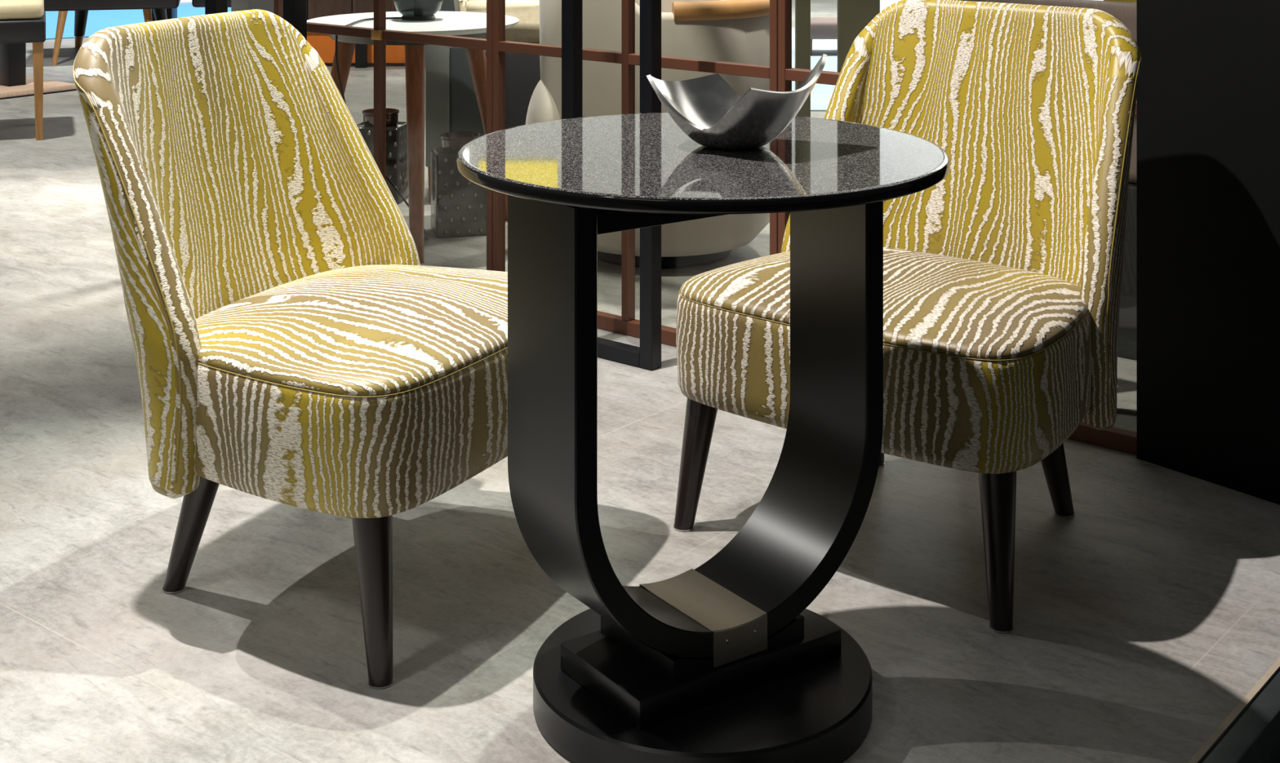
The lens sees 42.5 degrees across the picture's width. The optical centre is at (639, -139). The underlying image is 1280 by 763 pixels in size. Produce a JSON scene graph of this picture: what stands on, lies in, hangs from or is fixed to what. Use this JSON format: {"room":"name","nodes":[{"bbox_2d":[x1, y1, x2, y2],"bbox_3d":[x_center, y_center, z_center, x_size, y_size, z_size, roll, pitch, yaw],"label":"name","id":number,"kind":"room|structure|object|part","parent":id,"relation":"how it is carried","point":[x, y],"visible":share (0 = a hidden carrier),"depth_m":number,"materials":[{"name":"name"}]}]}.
{"room":"store","nodes":[
{"label":"store","id":0,"kind":"room"},
{"bbox_2d":[0,0,1279,762],"bbox_3d":[-3.799,1.175,10.213,17.250,0.140,23.107,0,0,39],"label":"floor","id":1,"kind":"structure","parent":0,"point":[1144,616],"depth_m":2.57,"materials":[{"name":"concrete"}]},
{"bbox_2d":[0,0,45,140],"bbox_3d":[-2.693,0.844,6.763,0.470,0.562,0.470,0,0,-20],"label":"stool","id":2,"kind":"object","parent":1,"relation":"on","point":[21,21],"visible":1,"depth_m":6.61,"materials":[{"name":"black leather"}]},
{"bbox_2d":[0,0,44,20],"bbox_3d":[-2.693,0.600,6.763,0.456,0.074,0.456,0,0,-20],"label":"cushion","id":3,"kind":"object","parent":2,"relation":"on","point":[10,10],"depth_m":6.61,"materials":[{"name":"beige leather"}]},
{"bbox_3d":[-2.693,0.684,6.763,0.470,0.092,0.470,0,0,-20],"label":"seat","id":4,"kind":"part","parent":2,"relation":"part of","materials":[{"name":"black leather"}]},
{"bbox_3d":[-2.430,0.927,6.640,0.042,0.396,0.042,0,0,-20],"label":"leg","id":5,"kind":"part","parent":2,"relation":"part of","materials":[{"name":"brown wood"}]},
{"bbox_2d":[0,43,76,99],"bbox_3d":[-3.070,0.762,8.050,0.670,0.725,0.670,0,0,39],"label":"pedestal table","id":6,"kind":"object","parent":1,"relation":"on","point":[14,82],"visible":0.65,"depth_m":8.01,"materials":[{"name":"brown wood"}]},
{"bbox_3d":[-3.070,1.107,8.050,0.440,0.024,0.440,0,0,39],"label":"plate","id":7,"kind":"part","parent":6,"relation":"part of","materials":[{"name":"brown wood"}]},
{"bbox_2d":[44,0,180,65],"bbox_3d":[-3.099,0.700,9.572,0.820,0.850,0.933,0,0,-14],"label":"lounge chair","id":8,"kind":"object","parent":1,"relation":"on","point":[81,7],"visible":0.66,"depth_m":9.23,"materials":[{"name":"black leather"}]},
{"bbox_3d":[-3.219,0.980,9.130,0.046,0.291,0.143,0,0,2],"label":"leg","id":9,"kind":"part","parent":8,"relation":"part of","materials":[{"name":"brown wood"}]},
{"bbox_3d":[-3.363,0.945,9.910,0.083,0.221,0.135,0,0,-29],"label":"leg","id":10,"kind":"part","parent":8,"relation":"part of","materials":[{"name":"black wood"}]},
{"bbox_3d":[-3.110,0.760,9.618,0.820,0.150,0.840,0,0,-14],"label":"seat","id":11,"kind":"part","parent":8,"relation":"part of","materials":[{"name":"fabric"}]},
{"bbox_3d":[-2.791,0.980,9.348,0.047,0.291,0.121,0,0,-34],"label":"leg","id":12,"kind":"part","parent":8,"relation":"part of","materials":[{"name":"brown wood"}]},
{"bbox_3d":[-2.928,0.945,10.020,0.084,0.221,0.139,0,0,5],"label":"leg","id":13,"kind":"part","parent":8,"relation":"part of","materials":[{"name":"black wood"}]},
{"bbox_2d":[44,4,231,39],"bbox_3d":[-3.015,1.122,12.036,18.004,0.006,2.050,0,0,-32],"label":"carpet","id":14,"kind":"object","parent":1,"relation":"on","point":[97,20],"visible":0.25,"depth_m":11.67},
{"bbox_2d":[151,8,177,21],"bbox_3d":[-3.070,0.744,10.620,0.600,0.750,0.600,0,0,0],"label":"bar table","id":15,"kind":"object","parent":14,"relation":"on","point":[171,13],"visible":0.02,"depth_m":10.56,"materials":[{"name":"black"}]},
{"bbox_2d":[191,0,231,7],"bbox_3d":[-2.150,0.700,9.847,0.820,0.850,0.933,0,0,0],"label":"lounge chair","id":16,"kind":"object","parent":1,"relation":"on","point":[196,3],"visible":0.02,"depth_m":9.38,"materials":[{"name":"black leather"}]},
{"bbox_2d":[231,0,273,13],"bbox_3d":[-1.390,-0.175,6.000,0.150,2.600,0.150,0,0,-38],"label":"column","id":17,"kind":"structure","parent":1,"relation":"on","point":[236,5],"depth_m":5.93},
{"bbox_2d":[204,0,306,40],"bbox_3d":[-1.066,0.325,4.552,0.391,1.600,0.046,0,0,39],"label":"metal stand","id":18,"kind":"object","parent":1,"relation":"on","point":[295,11],"visible":0.02,"depth_m":4.43,"materials":[{"name":"black metal"}]},
{"bbox_3d":[-1.200,0.325,4.660,0.046,1.600,0.046,0,0,39],"label":"post","id":19,"kind":"part","parent":18,"relation":"part of","materials":[{"name":"black metal"}]},
{"bbox_3d":[-0.932,0.325,4.443,0.046,1.600,0.046,0,0,39],"label":"post","id":20,"kind":"part","parent":18,"relation":"part of","materials":[{"name":"black metal"}]},
{"bbox_2d":[72,9,507,688],"bbox_3d":[-0.491,0.694,2.641,0.686,0.862,0.654,0,0,26],"label":"armchair","id":21,"kind":"object","parent":1,"relation":"on","point":[294,344],"visible":0.93,"depth_m":2.48,"materials":[{"name":"fabric"}]},
{"bbox_3d":[-0.682,1.010,2.535,0.108,0.223,0.057,0,0,-3],"label":"leg","id":22,"kind":"part","parent":21,"relation":"part of","materials":[{"name":"brown wood"}]},
{"bbox_3d":[-0.657,0.596,2.720,0.314,0.666,0.636,0,0,26],"label":"backrest","id":23,"kind":"part","parent":21,"relation":"part of","materials":[{"name":"fabric"}]},
{"bbox_2d":[195,264,507,395],"bbox_3d":[-0.416,0.705,2.604,0.506,0.051,0.640,0,0,26],"label":"seat cushion","id":24,"kind":"object","parent":21,"relation":"on","point":[314,330],"depth_m":2.44,"materials":[{"name":"fabric"}]},
{"bbox_3d":[-0.364,1.010,2.277,0.080,0.223,0.057,0,0,42],"label":"leg","id":25,"kind":"part","parent":21,"relation":"part of","materials":[{"name":"brown wood"}]},
{"bbox_2d":[306,0,441,67],"bbox_3d":[-1.565,0.650,9.141,0.970,0.950,0.418,0,0,0],"label":"sideboard","id":26,"kind":"object","parent":1,"relation":"on","point":[363,55],"visible":0.14,"depth_m":8.95,"materials":[{"name":"orange paint"}]},
{"bbox_3d":[-1.685,0.532,8.941,0.236,0.695,0.018,0,0,0],"label":"door","id":27,"kind":"part","parent":26,"relation":"part of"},
{"bbox_3d":[-1.443,0.532,8.941,0.236,0.695,0.018,0,0,0],"label":"door","id":28,"kind":"part","parent":26,"relation":"part of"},
{"bbox_2d":[356,108,408,204],"bbox_3d":[-0.862,0.978,5.470,0.165,0.295,0.140,0,0,8],"label":"lantern","id":29,"kind":"object","parent":1,"relation":"on","point":[397,167],"visible":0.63,"depth_m":5.41,"materials":[{"name":"black metal"}]},
{"bbox_2d":[306,11,519,263],"bbox_3d":[-0.701,0.802,4.931,0.672,0.645,0.679,0,0,0],"label":"table","id":30,"kind":"object","parent":1,"relation":"on","point":[458,24],"visible":0.52,"depth_m":4.73,"materials":[{"name":"white paint"}]},
{"bbox_3d":[-0.949,0.825,5.016,0.183,0.600,0.059,0,0,10],"label":"leg","id":31,"kind":"part","parent":30,"relation":"part of","materials":[{"name":"brown wood"}]},
{"bbox_2d":[335,0,443,239],"bbox_3d":[-0.731,0.716,4.848,0.224,0.814,0.446,0,0,9],"label":"table lamp","id":32,"kind":"object","parent":30,"relation":"on","point":[411,10],"visible":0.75,"depth_m":4.93,"materials":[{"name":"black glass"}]},
{"bbox_3d":[-0.672,0.388,4.987,0.152,0.158,0.152,0,0,0],"label":"globe","id":33,"kind":"part","parent":32,"relation":"part of","materials":[{"name":"grey glass"}]},
{"bbox_3d":[-0.639,0.825,4.682,0.059,0.600,0.183,0,0,-9],"label":"leg","id":34,"kind":"part","parent":30,"relation":"part of","materials":[{"name":"brown wood"}]},
{"bbox_3d":[-0.474,0.825,5.121,0.183,0.600,0.060,0,0,-43],"label":"leg","id":35,"kind":"part","parent":30,"relation":"part of","materials":[{"name":"brown wood"}]},
{"bbox_2d":[425,0,484,203],"bbox_3d":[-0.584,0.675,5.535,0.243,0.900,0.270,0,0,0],"label":"chair","id":36,"kind":"object","parent":1,"relation":"on","point":[451,100],"visible":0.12,"depth_m":5.40,"materials":[{"name":"leather"}]},
{"bbox_3d":[-0.685,1.065,5.420,0.028,0.121,0.028,0,0,0],"label":"leg","id":37,"kind":"part","parent":36,"relation":"part of","materials":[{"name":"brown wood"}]},
{"bbox_3d":[-0.665,0.785,5.535,0.080,0.440,0.270,0,0,0],"label":"panel","id":38,"kind":"part","parent":36,"relation":"part of","materials":[{"name":"grey leather"}]},
{"bbox_3d":[-0.652,0.425,5.595,0.095,0.400,0.150,0,0,0],"label":"backrest","id":39,"kind":"part","parent":36,"relation":"part of","materials":[{"name":"stone"}]},
{"bbox_3d":[-0.543,0.805,5.535,0.162,0.400,0.270,0,0,0],"label":"seat","id":40,"kind":"part","parent":36,"relation":"part of","materials":[{"name":"stone"}]},
{"bbox_2d":[431,131,486,238],"bbox_3d":[-0.545,0.978,4.990,0.165,0.295,0.140,0,0,-14],"label":"lantern","id":41,"kind":"object","parent":1,"relation":"on","point":[458,204],"visible":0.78,"depth_m":4.92,"materials":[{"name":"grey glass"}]},
{"bbox_2d":[459,0,540,128],"bbox_3d":[-0.270,0.782,6.070,0.780,0.687,0.700,0,0,0],"label":"sofa","id":42,"kind":"object","parent":1,"relation":"on","point":[522,71],"visible":0.17,"depth_m":5.72,"materials":[{"name":"leather"}]},
{"bbox_2d":[459,0,539,43],"bbox_3d":[-0.270,0.540,6.070,0.777,0.203,0.668,0,0,0],"label":"seat cushion","id":43,"kind":"object","parent":42,"relation":"on","point":[526,30],"depth_m":5.74,"materials":[{"name":"beige fabric"}]},
{"bbox_2d":[561,0,661,370],"bbox_3d":[-0.067,0.325,3.727,0.268,1.600,0.036,0,0,39],"label":"metal frame","id":44,"kind":"object","parent":1,"relation":"on","point":[647,356],"visible":0.61,"depth_m":3.65,"materials":[{"name":"black metal"}]},
{"bbox_3d":[-0.157,0.325,3.800,0.036,1.600,0.036,0,0,39],"label":"post","id":45,"kind":"part","parent":44,"relation":"part of","materials":[{"name":"black metal"}]},
{"bbox_3d":[0.023,0.325,3.654,0.036,1.600,0.036,0,0,39],"label":"post","id":46,"kind":"part","parent":44,"relation":"part of","materials":[{"name":"black metal"}]},
{"bbox_2d":[525,0,769,269],"bbox_3d":[0.045,0.656,4.737,0.749,0.938,0.710,0,0,0],"label":"tub chair","id":47,"kind":"object","parent":1,"relation":"on","point":[735,31],"visible":0.44,"depth_m":4.45,"materials":[{"name":"beige fabric"}]},
{"bbox_3d":[-0.240,0.790,4.720,0.180,0.380,0.400,0,0,0],"label":"arm","id":48,"kind":"part","parent":47,"relation":"part of","materials":[{"name":"beige fabric"}]},
{"bbox_2d":[457,112,950,762],"bbox_3d":[0.083,0.755,2.200,0.652,0.740,0.652,0,0,-35],"label":"side table","id":49,"kind":"object","parent":1,"relation":"on","point":[724,660],"visible":0.98,"depth_m":2.11,"materials":[{"name":"black wood"}]},
{"bbox_3d":[0.083,0.723,2.200,0.506,0.605,0.165,0,0,-35],"label":"bent frame","id":50,"kind":"part","parent":49,"relation":"part of","materials":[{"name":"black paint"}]},
{"bbox_3d":[0.083,1.009,2.200,0.088,0.047,0.168,0,0,-35],"label":"metal plate","id":51,"kind":"part","parent":49,"relation":"part of","materials":[{"name":"metal"}]},
{"bbox_2d":[646,53,826,150],"bbox_3d":[0.128,0.323,2.226,0.219,0.124,0.173,0,0,36],"label":"bowl","id":52,"kind":"object","parent":49,"relation":"on","point":[707,109],"visible":1,"depth_m":2.18,"materials":[{"name":"silver metal"}]},
{"bbox_2d":[273,0,1136,454],"bbox_3d":[-0.028,0.165,3.917,2.615,1.920,0.029,0,0,39],"label":"divider","id":53,"kind":"object","parent":1,"relation":"on","point":[626,324],"depth_m":3.93,"materials":[{"name":"brown wood"}]},
{"bbox_2d":[371,30,382,40],"bbox_3d":[-0.711,0.469,4.445,0.036,0.026,0.010,0,0,39],"label":"clip","id":54,"kind":"object","parent":53,"relation":"attached to","point":[375,34],"visible":1,"depth_m":4.44,"materials":[{"name":"gold metal"}]},
{"bbox_3d":[-0.028,1.108,3.917,0.831,0.034,0.028,0,0,39],"label":"rail","id":55,"kind":"part","parent":53,"relation":"part of","materials":[{"name":"brown wood"}]},
{"bbox_3d":[0.651,1.108,3.368,0.830,0.034,0.028,0,0,39],"label":"rail","id":56,"kind":"part","parent":53,"relation":"part of","materials":[{"name":"brown wood"}]},
{"bbox_2d":[795,0,810,117],"bbox_3d":[0.686,0.125,6.930,0.060,2.000,0.060,0,0,0],"label":"post","id":57,"kind":"object","parent":1,"relation":"on","point":[802,7],"visible":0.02,"depth_m":6.90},
{"bbox_2d":[791,28,837,111],"bbox_3d":[1.325,1.122,9.200,1.750,0.006,3.600,0,0,0],"label":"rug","id":58,"kind":"object","parent":1,"relation":"on","point":[820,94],"visible":0.02,"depth_m":9.08,"materials":[{"name":"white"}]},
{"bbox_2d":[810,17,837,55],"bbox_3d":[1.160,1.022,9.600,0.440,0.194,0.300,0,0,0],"label":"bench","id":59,"kind":"object","parent":58,"relation":"on","point":[820,28],"visible":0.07,"depth_m":9.45,"materials":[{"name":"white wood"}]},
{"bbox_3d":[0.980,1.071,9.490,0.030,0.095,0.030,0,0,0],"label":"leg","id":60,"kind":"part","parent":59,"relation":"part of","materials":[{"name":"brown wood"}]},
{"bbox_3d":[1.160,0.975,9.600,0.440,0.100,0.300,0,0,0],"label":"seat","id":61,"kind":"part","parent":59,"relation":"part of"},
{"bbox_2d":[837,0,879,72],"bbox_3d":[0.881,0.125,6.630,0.165,2.000,0.060,0,0,0],"label":"post","id":62,"kind":"object","parent":1,"relation":"on","point":[853,15],"visible":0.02,"depth_m":6.60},
{"bbox_2d":[673,0,1141,633],"bbox_3d":[0.482,0.694,2.822,0.654,0.862,0.686,0,0,38],"label":"armchair","id":63,"kind":"object","parent":1,"relation":"on","point":[1002,276],"visible":0.73,"depth_m":2.76,"materials":[{"name":"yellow fabric"}]},
{"bbox_3d":[0.100,1.010,2.780,0.080,0.223,0.057,0,0,-35],"label":"leg","id":64,"kind":"part","parent":63,"relation":"part of","materials":[{"name":"brown wood"}]},
{"bbox_3d":[0.423,1.010,3.032,0.057,0.223,0.108,0,0,10],"label":"leg","id":65,"kind":"part","parent":63,"relation":"part of","materials":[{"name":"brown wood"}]},
{"bbox_2d":[680,247,1088,359],"bbox_3d":[0.431,0.705,2.757,0.640,0.051,0.506,0,0,38],"label":"seat cushion","id":66,"kind":"object","parent":63,"relation":"on","point":[937,305],"depth_m":2.64,"materials":[{"name":"fabric"}]},
{"bbox_3d":[0.597,0.596,2.966,0.636,0.666,0.314,0,0,38],"label":"backrest","id":67,"kind":"part","parent":63,"relation":"part of","materials":[{"name":"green fabric"}]},
{"bbox_3d":[0.528,1.010,2.440,0.057,0.223,0.080,0,0,22],"label":"leg","id":68,"kind":"part","parent":63,"relation":"part of","materials":[{"name":"brown wood"}]},
{"bbox_3d":[0.701,1.010,2.812,0.108,0.223,0.057,0,0,-23],"label":"leg","id":69,"kind":"part","parent":63,"relation":"part of","materials":[{"name":"brown wood"}]},
{"bbox_2d":[965,0,1136,342],"bbox_3d":[1.326,0.725,3.876,1.000,0.800,0.600,0,0,39],"label":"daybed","id":70,"kind":"object","parent":1,"relation":"on","point":[1125,12],"visible":0.02,"depth_m":3.68,"materials":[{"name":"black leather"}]},
{"bbox_3d":[1.182,0.524,3.697,1.000,0.399,0.140,0,0,39],"label":"backrest","id":71,"kind":"part","parent":70,"relation":"part of","materials":[{"name":"yellow fabric"}]},
{"bbox_2d":[1103,0,1136,2],"bbox_3d":[1.318,0.505,3.786,0.500,0.440,0.150,0,0,39],"label":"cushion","id":72,"kind":"object","parent":70,"relation":"on","point":[1123,1],"visible":0.03,"depth_m":3.84,"materials":[{"name":"yellow fabric"}]},
{"bbox_2d":[1116,408,1136,416],"bbox_3d":[0.912,1.120,3.365,0.112,0.010,0.561,0,0,-44],"label":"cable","id":73,"kind":"object","parent":1,"relation":"on","point":[1121,411],"visible":0.07,"depth_m":3.34,"materials":[{"name":"black"}]},
{"bbox_2d":[880,0,1103,12],"bbox_3d":[6.110,-1.275,12.050,8.780,4.800,0.100,0,0,0],"label":"wall","id":74,"kind":"structure","parent":0,"point":[884,4],"depth_m":12.00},
{"bbox_2d":[1136,0,1279,505],"bbox_3d":[1.298,0.505,2.749,0.120,1.240,1.000,0,0,-39],"label":"wall","id":75,"kind":"structure","parent":0,"point":[1208,97],"depth_m":2.98,"materials":[{"name":"black paint"}]},
{"bbox_2d":[1187,657,1279,762],"bbox_3d":[2.243,1.124,3.973,0.009,0.001,21.000,0,0,39],"label":"trim","id":76,"kind":"structure","parent":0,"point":[1246,700],"depth_m":2.17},
{"bbox_2d":[1200,670,1279,762],"bbox_3d":[2.261,1.185,3.959,0.045,0.117,21.000,0,0,39],"label":"trim","id":77,"kind":"structure","parent":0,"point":[1254,737],"depth_m":2.14,"materials":[{"name":"metal"}]}
]}

